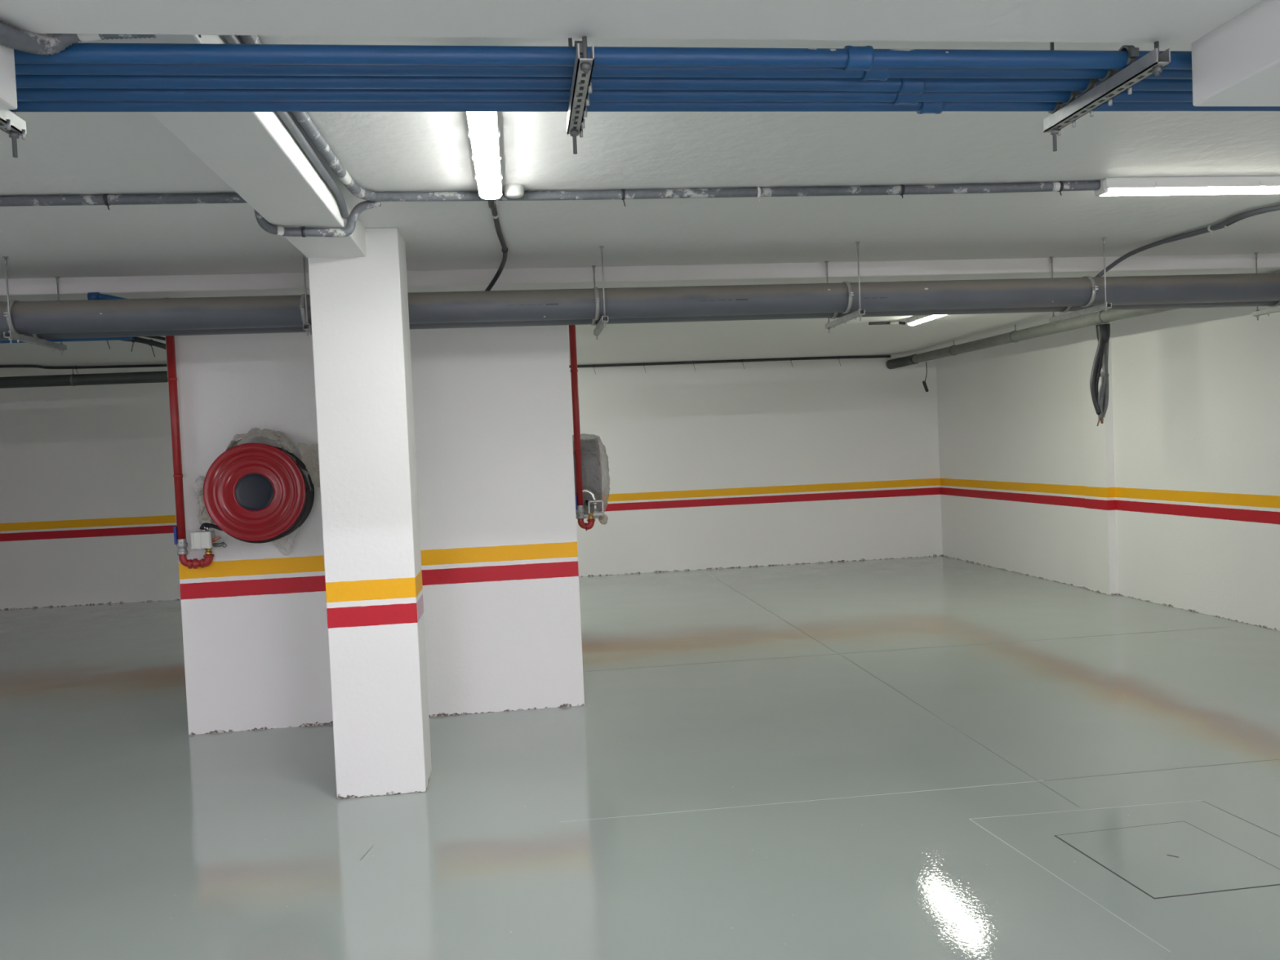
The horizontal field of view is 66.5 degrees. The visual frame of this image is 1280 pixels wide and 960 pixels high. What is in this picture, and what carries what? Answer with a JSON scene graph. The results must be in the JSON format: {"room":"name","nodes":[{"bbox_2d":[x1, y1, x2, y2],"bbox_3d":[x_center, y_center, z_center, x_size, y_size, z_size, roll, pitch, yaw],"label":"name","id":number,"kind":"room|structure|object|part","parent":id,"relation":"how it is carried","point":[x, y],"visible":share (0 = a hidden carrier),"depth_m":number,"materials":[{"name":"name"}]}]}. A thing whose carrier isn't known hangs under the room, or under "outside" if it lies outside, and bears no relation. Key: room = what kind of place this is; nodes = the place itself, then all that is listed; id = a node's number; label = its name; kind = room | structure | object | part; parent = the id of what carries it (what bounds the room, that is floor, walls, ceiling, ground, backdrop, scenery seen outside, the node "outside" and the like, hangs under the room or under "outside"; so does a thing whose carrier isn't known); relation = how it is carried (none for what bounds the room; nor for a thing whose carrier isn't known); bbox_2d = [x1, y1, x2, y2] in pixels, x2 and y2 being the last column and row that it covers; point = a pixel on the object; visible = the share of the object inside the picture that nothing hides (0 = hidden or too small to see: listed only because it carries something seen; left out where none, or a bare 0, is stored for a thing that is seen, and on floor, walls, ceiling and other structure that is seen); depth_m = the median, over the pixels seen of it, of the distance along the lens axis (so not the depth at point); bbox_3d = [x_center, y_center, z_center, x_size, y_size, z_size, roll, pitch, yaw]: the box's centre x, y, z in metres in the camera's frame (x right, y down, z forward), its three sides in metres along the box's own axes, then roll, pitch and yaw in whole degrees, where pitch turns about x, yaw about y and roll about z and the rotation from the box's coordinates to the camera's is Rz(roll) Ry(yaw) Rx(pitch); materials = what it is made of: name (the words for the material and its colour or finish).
{"room":"parking garage","nodes":[
{"label":"parking garage","id":0,"kind":"room"},
{"bbox_2d":[165,324,584,734],"bbox_3d":[-1.707,0.090,7.148,2.301,2.600,2.803,-3,2,-7],"label":"wall","id":1,"kind":"structure","parent":0,"point":[492,407],"depth_m":5.80,"materials":[{"name":"paint"}]},
{"bbox_2d":[106,337,165,356],"bbox_3d":[-3.357,-0.862,5.690,1.242,0.292,0.128,-3,2,-24],"label":"cable","id":2,"kind":"object","parent":1,"relation":"attached to","point":[150,342],"visible":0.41,"depth_m":5.85,"materials":[{"name":"grey plastic"}]},
{"bbox_2d":[165,335,213,568],"bbox_3d":[-2.575,-0.262,5.568,0.206,1.542,0.085,-3,2,-7],"label":"pipe","id":3,"kind":"object","parent":1,"relation":"attached to","point":[180,532],"visible":1,"depth_m":5.54,"materials":[{"name":"red metal"}]},
{"bbox_3d":[-2.644,0.315,5.555,0.014,0.105,0.026,-3,2,-7],"label":"valve handle","id":4,"kind":"part","parent":3,"relation":"part of","materials":[{"name":"blue"}]},
{"bbox_2d":[191,442,314,549],"bbox_3d":[-2.202,0.083,5.534,0.660,0.582,0.244,-3,2,-7],"label":"hose reel","id":5,"kind":"object","parent":1,"relation":"attached to","point":[254,492],"visible":0.98,"depth_m":5.43,"materials":[{"name":"red metal"}]},
{"bbox_3d":[-2.393,0.335,5.501,0.059,0.034,0.022,-2,2,20],"label":"lever","id":6,"kind":"part","parent":5,"relation":"part of","materials":[{"name":"brown plastic"}]},
{"bbox_3d":[-2.378,0.367,5.511,0.083,0.032,0.025,-2,2,14],"label":"lever","id":7,"kind":"part","parent":5,"relation":"part of","materials":[{"name":"metal"}]},
{"bbox_2d":[193,427,319,555],"bbox_3d":[-2.138,0.067,5.538,0.754,0.728,0.234,-3,2,-7],"label":"plastic wrap","id":8,"kind":"object","parent":5,"relation":"attached to","point":[285,544],"visible":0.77,"depth_m":5.54,"materials":[{"name":"beige"}]},
{"bbox_2d":[568,324,595,531],"bbox_3d":[-0.403,-0.451,6.603,0.134,1.596,0.085,-3,2,-7],"label":"pipe","id":9,"kind":"object","parent":1,"relation":"attached to","point":[580,508],"visible":0.99,"depth_m":6.58,"materials":[{"name":"red metal"}]},
{"bbox_3d":[-0.434,0.151,6.596,0.014,0.105,0.026,-3,2,-7],"label":"valve handle","id":10,"kind":"part","parent":9,"relation":"part of","materials":[{"name":"blue"}]},
{"bbox_2d":[576,488,604,515],"bbox_3d":[-0.365,0.153,6.616,0.230,0.184,0.064,-3,2,-7],"label":"frame","id":11,"kind":"object","parent":1,"relation":"attached to","point":[594,500],"visible":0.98,"depth_m":6.61,"materials":[{"name":"metal"}]},
{"bbox_3d":[-0.300,0.186,6.621,0.102,0.092,0.024,-3,2,-7],"label":"frame","id":12,"kind":"part","parent":11,"relation":"part of","materials":[{"name":"metal"}]},
{"bbox_2d":[0,353,942,609],"bbox_3d":[-2.570,-0.027,11.877,14.000,2.600,0.300,-3,2,-7],"label":"wall","id":13,"kind":"structure","parent":0,"point":[721,465],"depth_m":12.10,"materials":[{"name":"paint"}]},
{"bbox_2d":[568,355,890,374],"bbox_3d":[0.928,-1.424,12.101,4.521,0.132,0.057,-3,2,-7],"label":"cable","id":14,"kind":"object","parent":13,"relation":"attached to","point":[838,357],"visible":0.84,"depth_m":12.11,"materials":[{"name":"grey plastic"}]},
{"bbox_2d":[0,555,1279,959],"bbox_3d":[-1.354,1.562,2.999,13.900,0.101,18.200,-3,2,-7],"label":"floor","id":15,"kind":"structure","parent":0,"point":[877,759],"depth_m":4.37,"materials":[{"name":"grey paint"}]},
{"bbox_2d":[307,227,431,799],"bbox_3d":[-1.266,0.154,4.608,0.402,2.600,0.306,-3,2,-7],"label":"column","id":16,"kind":"structure","parent":15,"relation":"on","point":[359,305],"depth_m":4.46,"materials":[{"name":"paint"}]},
{"bbox_2d":[1053,821,1279,898],"bbox_3d":[1.909,1.355,3.509,0.586,0.003,0.559,-3,2,-7],"label":"floor hatch","id":17,"kind":"object","parent":15,"relation":"on","point":[1180,858],"visible":1,"depth_m":3.48,"materials":[{"name":"grey"}]},
{"bbox_2d":[0,35,1279,377],"bbox_3d":[-1.470,-1.143,2.911,13.900,0.120,18.200,-3,2,-7],"label":"ceiling","id":18,"kind":"structure","parent":0,"point":[61,153],"depth_m":4.11,"materials":[{"name":"white paint"}]},
{"bbox_2d":[0,20,17,109],"bbox_3d":[-1.142,-0.796,-0.233,0.553,0.418,3.862,-3,2,-7],"label":"ceiling beam","id":19,"kind":"structure","parent":18,"relation":"attached to","point":[8,98],"depth_m":1.69,"materials":[{"name":"white paint"}]},
{"bbox_2d":[0,21,157,55],"bbox_3d":[-1.010,-0.788,1.733,0.272,0.087,0.111,-4,2,-33],"label":"conduit","id":20,"kind":"object","parent":19,"relation":"attached to","point":[11,37],"visible":0.62,"depth_m":1.73,"materials":[{"name":"grey paint"}]},
{"bbox_2d":[0,109,26,157],"bbox_3d":[-1.295,-0.865,1.857,0.035,0.383,0.420,-3,2,-7],"label":"bracket","id":21,"kind":"object","parent":18,"relation":"hanging from","point":[11,123],"visible":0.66,"depth_m":2.04,"materials":[{"name":"metal"}]},
{"bbox_3d":[-1.321,-0.870,2.043,0.009,0.383,0.009,-3,2,-7],"label":"threaded rod","id":22,"kind":"part","parent":21,"relation":"part of","materials":[{"name":"metal"}]},
{"bbox_2d":[2,256,66,355],"bbox_3d":[-3.088,-0.871,4.958,0.056,0.419,0.585,-3,2,-7],"label":"hanger","id":23,"kind":"object","parent":18,"relation":"hanging from","point":[12,334],"visible":0.63,"depth_m":4.79,"materials":[{"name":"metal"}]},
{"bbox_3d":[-3.044,-0.864,4.699,0.008,0.419,0.008,-3,2,-7],"label":"threaded rod","id":24,"kind":"part","parent":23,"relation":"part of","materials":[{"name":"metal"}]},
{"bbox_3d":[-3.109,-0.879,5.225,0.008,0.419,0.008,-3,2,-7],"label":"threaded rod","id":25,"kind":"part","parent":23,"relation":"part of","materials":[{"name":"metal"}]},
{"bbox_2d":[0,337,135,343],"bbox_3d":[-4.396,-0.702,5.040,3.376,0.052,0.052,-3,2,-7],"label":"pipe","id":26,"kind":"object","parent":23,"relation":"hanging from","point":[109,338],"visible":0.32,"depth_m":5.20,"materials":[{"name":"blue plastic"}]},
{"bbox_2d":[0,272,1279,334],"bbox_3d":[-0.674,-0.917,5.133,11.000,0.160,0.161,-3,2,-7],"label":"drain pipe","id":27,"kind":"object","parent":23,"relation":"hanging from","point":[49,317],"visible":1,"depth_m":5.17,"materials":[{"name":"grey plastic"}]},
{"bbox_2d":[0,301,1279,340],"bbox_3d":[-0.701,-0.923,5.351,11.000,0.160,0.160,-3,2,-7],"label":"drain pipe","id":28,"kind":"object","parent":23,"relation":"hanging from","point":[1036,309],"visible":0.29,"depth_m":5.42,"materials":[{"name":"grey plastic"}]},
{"bbox_2d":[0,364,167,373],"bbox_3d":[-6.083,-1.051,9.345,5.312,0.082,0.323,-3,2,-11],"label":"cable","id":29,"kind":"object","parent":18,"relation":"attached to","point":[76,367],"visible":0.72,"depth_m":9.59,"materials":[{"name":"grey plastic"}]},
{"bbox_2d":[0,368,168,388],"bbox_3d":[-6.165,-0.999,9.569,6.007,0.200,0.121,-3,2,-4],"label":"drain pipe","id":30,"kind":"object","parent":18,"relation":"attached to","point":[72,380],"visible":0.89,"depth_m":9.58,"materials":[{"name":"plastic"}]},
{"bbox_2d":[0,192,247,209],"bbox_3d":[-4.466,-0.943,3.442,6.071,0.058,0.057,-3,2,-6],"label":"conduit","id":31,"kind":"object","parent":18,"relation":"attached to","point":[107,200],"visible":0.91,"depth_m":3.70,"materials":[{"name":"grey"}]},
{"bbox_2d":[142,336,165,341],"bbox_3d":[-3.368,-0.921,5.731,1.240,0.284,0.107,-3,2,-24],"label":"cable","id":32,"kind":"object","parent":18,"relation":"hanging from","point":[153,337],"visible":0.18,"depth_m":5.89,"materials":[{"name":"grey plastic"}]},
{"bbox_2d":[78,34,366,257],"bbox_3d":[-1.208,-1.040,3.070,0.265,0.140,2.705,-3,2,-7],"label":"ceiling beam","id":33,"kind":"structure","parent":18,"relation":"attached to","point":[255,154],"depth_m":3.04,"materials":[{"name":"white paint"}]},
{"bbox_2d":[222,35,349,218],"bbox_3d":[-1.023,-1.029,2.795,0.030,0.075,2.054,-3,2,-7],"label":"fluorescent light","id":34,"kind":"object","parent":33,"relation":"attached to","point":[285,117],"visible":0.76,"depth_m":3.14,"materials":[{"name":"white plastic"}]},
{"bbox_2d":[253,200,381,237],"bbox_3d":[-1.254,-1.028,3.807,0.475,0.155,0.111,-3,2,-24],"label":"conduit","id":35,"kind":"object","parent":33,"relation":"attached to","point":[303,232],"visible":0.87,"depth_m":3.81,"materials":[{"name":"grey"}]},
{"bbox_2d":[299,253,311,336],"bbox_3d":[-1.713,-0.936,5.127,0.056,0.419,0.585,-3,2,-7],"label":"hanger","id":36,"kind":"object","parent":18,"relation":"hanging from","point":[307,326],"visible":0.38,"depth_m":4.87,"materials":[{"name":"metal"}]},
{"bbox_3d":[-1.669,-0.929,4.868,0.008,0.419,0.008,-3,2,-7],"label":"threaded rod","id":37,"kind":"part","parent":36,"relation":"part of","materials":[{"name":"metal"}]},
{"bbox_2d":[466,111,502,199],"bbox_3d":[-0.508,-1.103,3.203,0.098,0.063,1.200,-3,2,-7],"label":"ceiling lamp","id":38,"kind":"object","parent":18,"relation":"attached to","point":[483,130],"visible":0.57,"depth_m":3.20,"materials":[{"name":"white plastic"}]},
{"bbox_2d":[484,199,507,290],"bbox_3d":[-0.682,-1.050,4.645,0.210,0.251,1.685,-3,2,-13],"label":"cable","id":39,"kind":"object","parent":18,"relation":"hanging from","point":[491,203],"visible":0.73,"depth_m":4.73,"materials":[{"name":"grey plastic"}]},
{"bbox_2d":[503,183,524,198],"bbox_3d":[-0.495,-1.136,3.839,0.080,0.040,0.080,-3,2,-7],"label":"junction box","id":40,"kind":"object","parent":18,"relation":"attached to","point":[511,190],"visible":1,"depth_m":3.81,"materials":[{"name":"white plastic"}]},
{"bbox_2d":[566,35,594,154],"bbox_3d":[-0.128,-0.920,2.000,0.035,0.383,0.420,-3,2,-7],"label":"bracket","id":41,"kind":"object","parent":18,"relation":"hanging from","point":[581,85],"visible":0.85,"depth_m":1.96,"materials":[{"name":"metal"}]},
{"bbox_3d":[-0.154,-0.925,2.186,0.009,0.383,0.009,-3,2,-7],"label":"threaded rod","id":42,"kind":"part","parent":41,"relation":"part of","materials":[{"name":"metal"}]},
{"bbox_3d":[-0.102,-0.791,1.815,0.009,0.066,0.009,-3,2,-7],"label":"threaded rod","id":43,"kind":"part","parent":41,"relation":"part of","materials":[{"name":"metal"}]},
{"bbox_2d":[13,42,1191,71],"bbox_3d":[-0.270,-0.820,1.887,6.400,0.048,0.048,-3,2,-7],"label":"pipe","id":44,"kind":"object","parent":41,"relation":"attached to","point":[848,58],"visible":0.89,"depth_m":1.89,"materials":[{"name":"blue plastic"}]},
{"bbox_2d":[15,74,1192,94],"bbox_3d":[-0.289,-0.830,2.032,6.400,0.048,0.052,-3,2,-7],"label":"pipe","id":45,"kind":"object","parent":41,"relation":"attached to","point":[900,86],"visible":0.54,"depth_m":2.04,"materials":[{"name":"blue plastic"}]},
{"bbox_2d":[16,88,1192,104],"bbox_3d":[-0.297,-0.832,2.096,6.400,0.048,0.048,-3,2,-7],"label":"pipe","id":46,"kind":"object","parent":41,"relation":"attached to","point":[22,94],"visible":0.58,"depth_m":2.09,"materials":[{"name":"blue plastic"}]},
{"bbox_2d":[9,101,1279,114],"bbox_3d":[-0.304,-0.834,2.157,6.400,0.048,0.048,-3,2,-7],"label":"pipe","id":47,"kind":"object","parent":41,"relation":"attached to","point":[937,108],"visible":0.52,"depth_m":2.16,"materials":[{"name":"blue plastic"}]},
{"bbox_2d":[591,245,608,339],"bbox_3d":[-0.234,-1.005,5.309,0.056,0.419,0.585,-3,2,-7],"label":"hanger","id":48,"kind":"object","parent":18,"relation":"hanging from","point":[602,324],"visible":0.77,"depth_m":5.11,"materials":[{"name":"metal"}]},
{"bbox_3d":[-0.255,-1.013,5.576,0.008,0.419,0.008,-3,2,-7],"label":"threaded rod","id":49,"kind":"part","parent":48,"relation":"part of","materials":[{"name":"metal"}]},
{"bbox_3d":[-0.189,-0.999,5.050,0.008,0.419,0.008,-3,2,-7],"label":"threaded rod","id":50,"kind":"part","parent":48,"relation":"part of","materials":[{"name":"metal"}]},
{"bbox_2d":[0,0,1262,43],"bbox_3d":[0.034,-0.973,1.631,2.245,0.286,0.440,-3,2,-7],"label":"ceiling beam","id":51,"kind":"structure","parent":18,"relation":"attached to","point":[1131,21],"depth_m":1.76,"materials":[{"name":"white paint"}]},
{"bbox_2d":[0,253,1279,302],"bbox_3d":[-2.017,-1.106,5.523,13.350,0.098,0.275,-3,2,-7],"label":"ceiling beam","id":52,"kind":"structure","parent":18,"relation":"attached to","point":[45,289],"depth_m":5.68,"materials":[{"name":"white paint"}]},
{"bbox_2d":[87,292,125,299],"bbox_3d":[-2.785,-0.972,5.267,0.352,0.090,0.052,-3,2,-7],"label":"pipe","id":53,"kind":"object","parent":52,"relation":"attached to","point":[91,295],"visible":0.48,"depth_m":5.24,"materials":[{"name":"blue plastic"}]},
{"bbox_2d":[238,35,1100,206],"bbox_3d":[0.526,-1.138,3.000,3.120,0.068,2.085,-3,2,-7],"label":"conduit","id":54,"kind":"object","parent":18,"relation":"attached to","point":[304,119],"visible":0.87,"depth_m":3.96,"materials":[{"name":"metal"}]},
{"bbox_2d":[824,241,865,333],"bbox_3d":[1.128,-1.069,5.476,0.056,0.419,0.585,-3,2,-7],"label":"hanger","id":55,"kind":"object","parent":18,"relation":"hanging from","point":[860,312],"visible":0.68,"depth_m":5.30,"materials":[{"name":"metal"}]},
{"bbox_3d":[1.107,-1.077,5.743,0.008,0.419,0.008,-3,2,-7],"label":"threaded rod","id":56,"kind":"part","parent":55,"relation":"part of","materials":[{"name":"metal"}]},
{"bbox_3d":[1.172,-1.062,5.217,0.008,0.419,0.008,-3,2,-7],"label":"threaded rod","id":57,"kind":"part","parent":55,"relation":"part of","materials":[{"name":"metal"}]},
{"bbox_2d":[868,320,905,324],"bbox_3d":[2.234,-1.412,8.814,0.324,0.048,0.074,-2,2,17],"label":"cable","id":58,"kind":"object","parent":18,"relation":"attached to","point":[895,322],"visible":1,"depth_m":8.82,"materials":[{"name":"grey plastic"}]},
{"bbox_2d":[906,315,944,325],"bbox_3d":[2.486,-1.395,8.214,0.098,0.063,1.000,-3,2,-7],"label":"ceiling lamp","id":59,"kind":"object","parent":18,"relation":"attached to","point":[915,320],"visible":0.48,"depth_m":8.44,"materials":[{"name":"white plastic"}]},
{"bbox_2d":[886,308,1177,368],"bbox_3d":[3.723,-1.413,9.298,0.250,0.204,6.307,-3,2,-9],"label":"drain pipe","id":60,"kind":"object","parent":18,"relation":"hanging from","point":[1093,318],"visible":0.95,"depth_m":9.25,"materials":[{"name":"grey plastic"}]},
{"bbox_2d":[922,361,928,391],"bbox_3d":[3.415,-1.234,11.681,0.073,0.362,0.038,-3,2,-7],"label":"cable","id":61,"kind":"object","parent":60,"relation":"hanging from","point":[926,388],"visible":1,"depth_m":11.67,"materials":[{"name":"grey plastic"}]},
{"bbox_2d":[1089,323,1110,426],"bbox_3d":[3.847,-0.874,8.145,0.175,0.849,0.110,-3,2,-7],"label":"cable bundle","id":62,"kind":"object","parent":60,"relation":"hanging from","point":[1100,398],"visible":1,"depth_m":8.13,"materials":[{"name":"grey"}]},
{"bbox_2d":[1048,237,1111,326],"bbox_3d":[2.525,-1.135,5.648,0.056,0.419,0.585,-3,2,-7],"label":"hanger","id":63,"kind":"object","parent":18,"relation":"hanging from","point":[1105,305],"visible":0.65,"depth_m":5.50,"materials":[{"name":"metal"}]},
{"bbox_3d":[2.503,-1.143,5.915,0.008,0.419,0.008,-3,2,-7],"label":"threaded rod","id":64,"kind":"part","parent":63,"relation":"part of","materials":[{"name":"metal"}]},
{"bbox_3d":[2.569,-1.128,5.389,0.008,0.419,0.008,-3,2,-7],"label":"threaded rod","id":65,"kind":"part","parent":63,"relation":"part of","materials":[{"name":"metal"}]},
{"bbox_2d":[1043,40,1170,151],"bbox_3d":[1.010,-0.973,2.140,0.035,0.383,0.420,-3,2,-7],"label":"bracket","id":66,"kind":"object","parent":18,"relation":"hanging from","point":[1113,85],"visible":0.66,"depth_m":2.11,"materials":[{"name":"metal"}]},
{"bbox_2d":[14,63,1191,80],"bbox_3d":[-0.279,-0.828,1.955,6.400,0.048,0.048,-3,2,-7],"label":"pipe","id":67,"kind":"object","parent":66,"relation":"attached to","point":[874,73],"visible":0.46,"depth_m":1.96,"materials":[{"name":"blue plastic"}]},
{"bbox_3d":[0.984,-0.978,2.326,0.009,0.383,0.009,-3,2,-7],"label":"threaded rod","id":68,"kind":"part","parent":66,"relation":"part of","materials":[{"name":"metal"}]},
{"bbox_3d":[1.036,-0.845,1.955,0.009,0.066,0.009,-3,2,-7],"label":"threaded rod","id":69,"kind":"part","parent":66,"relation":"part of","materials":[{"name":"metal"}]},
{"bbox_2d":[1094,176,1279,196],"bbox_3d":[2.540,-1.267,4.207,1.200,0.063,0.098,-3,2,-7],"label":"ceiling lamp","id":70,"kind":"object","parent":18,"relation":"attached to","point":[1205,185],"visible":0.88,"depth_m":4.15,"materials":[{"name":"white plastic"}]},
{"bbox_2d":[1099,186,1279,195],"bbox_3d":[2.541,-1.245,4.208,1.160,0.019,0.086,-3,2,-7],"label":"diffuser","id":71,"kind":"object","parent":70,"relation":"attached to","point":[1104,190],"depth_m":4.15,"materials":[{"name":"white plastic"}]},
{"bbox_2d":[1095,204,1279,276],"bbox_3d":[3.196,-1.227,4.953,0.496,0.238,2.260,-4,2,-37],"label":"cable","id":72,"kind":"object","parent":18,"relation":"hanging from","point":[1211,228],"visible":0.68,"depth_m":5.25,"materials":[{"name":"black rubber"}]},
{"bbox_2d":[1166,209,1279,243],"bbox_3d":[3.364,-1.330,4.729,0.389,0.024,1.662,-4,3,-42],"label":"cable","id":73,"kind":"object","parent":18,"relation":"attached to","point":[1235,221],"visible":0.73,"depth_m":5.03,"materials":[{"name":"black rubber"}]},
{"bbox_2d":[1191,0,1279,106],"bbox_3d":[1.632,-0.929,0.108,0.552,0.412,3.862,-3,2,-7],"label":"ceiling beam","id":74,"kind":"structure","parent":18,"relation":"attached to","point":[1237,63],"depth_m":1.88,"materials":[{"name":"white paint"}]},
{"bbox_2d":[1252,252,1279,319],"bbox_3d":[3.867,-1.198,5.813,0.056,0.419,0.585,-3,2,-7],"label":"hanger","id":75,"kind":"object","parent":18,"relation":"hanging from","point":[1257,313],"visible":0.59,"depth_m":6.02,"materials":[{"name":"metal"}]},
{"bbox_3d":[3.846,-1.206,6.080,0.008,0.419,0.008,-3,2,-7],"label":"threaded rod","id":76,"kind":"part","parent":75,"relation":"part of","materials":[{"name":"metal"}]},
{"bbox_2d":[936,305,1279,631],"bbox_3d":[5.243,-0.094,3.652,0.605,2.600,17.960,-3,2,-7],"label":"wall","id":77,"kind":"structure","parent":0,"point":[1173,500],"depth_m":8.74,"materials":[{"name":"paint"}]},
{"bbox_3d":[-0.414,-0.027,7.039,0.244,0.563,0.620,-3,2,-7],"label":"hose reel","id":78,"kind":"object","parent":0,"visible":0},
{"bbox_2d":[572,433,609,524],"bbox_3d":[-0.379,-0.005,7.078,0.315,0.671,0.602,-3,2,-7],"label":"plastic wrap","id":79,"kind":"object","parent":78,"relation":"attached to","point":[594,458],"visible":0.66,"depth_m":6.83,"materials":[{"name":"grey"}]}
]}

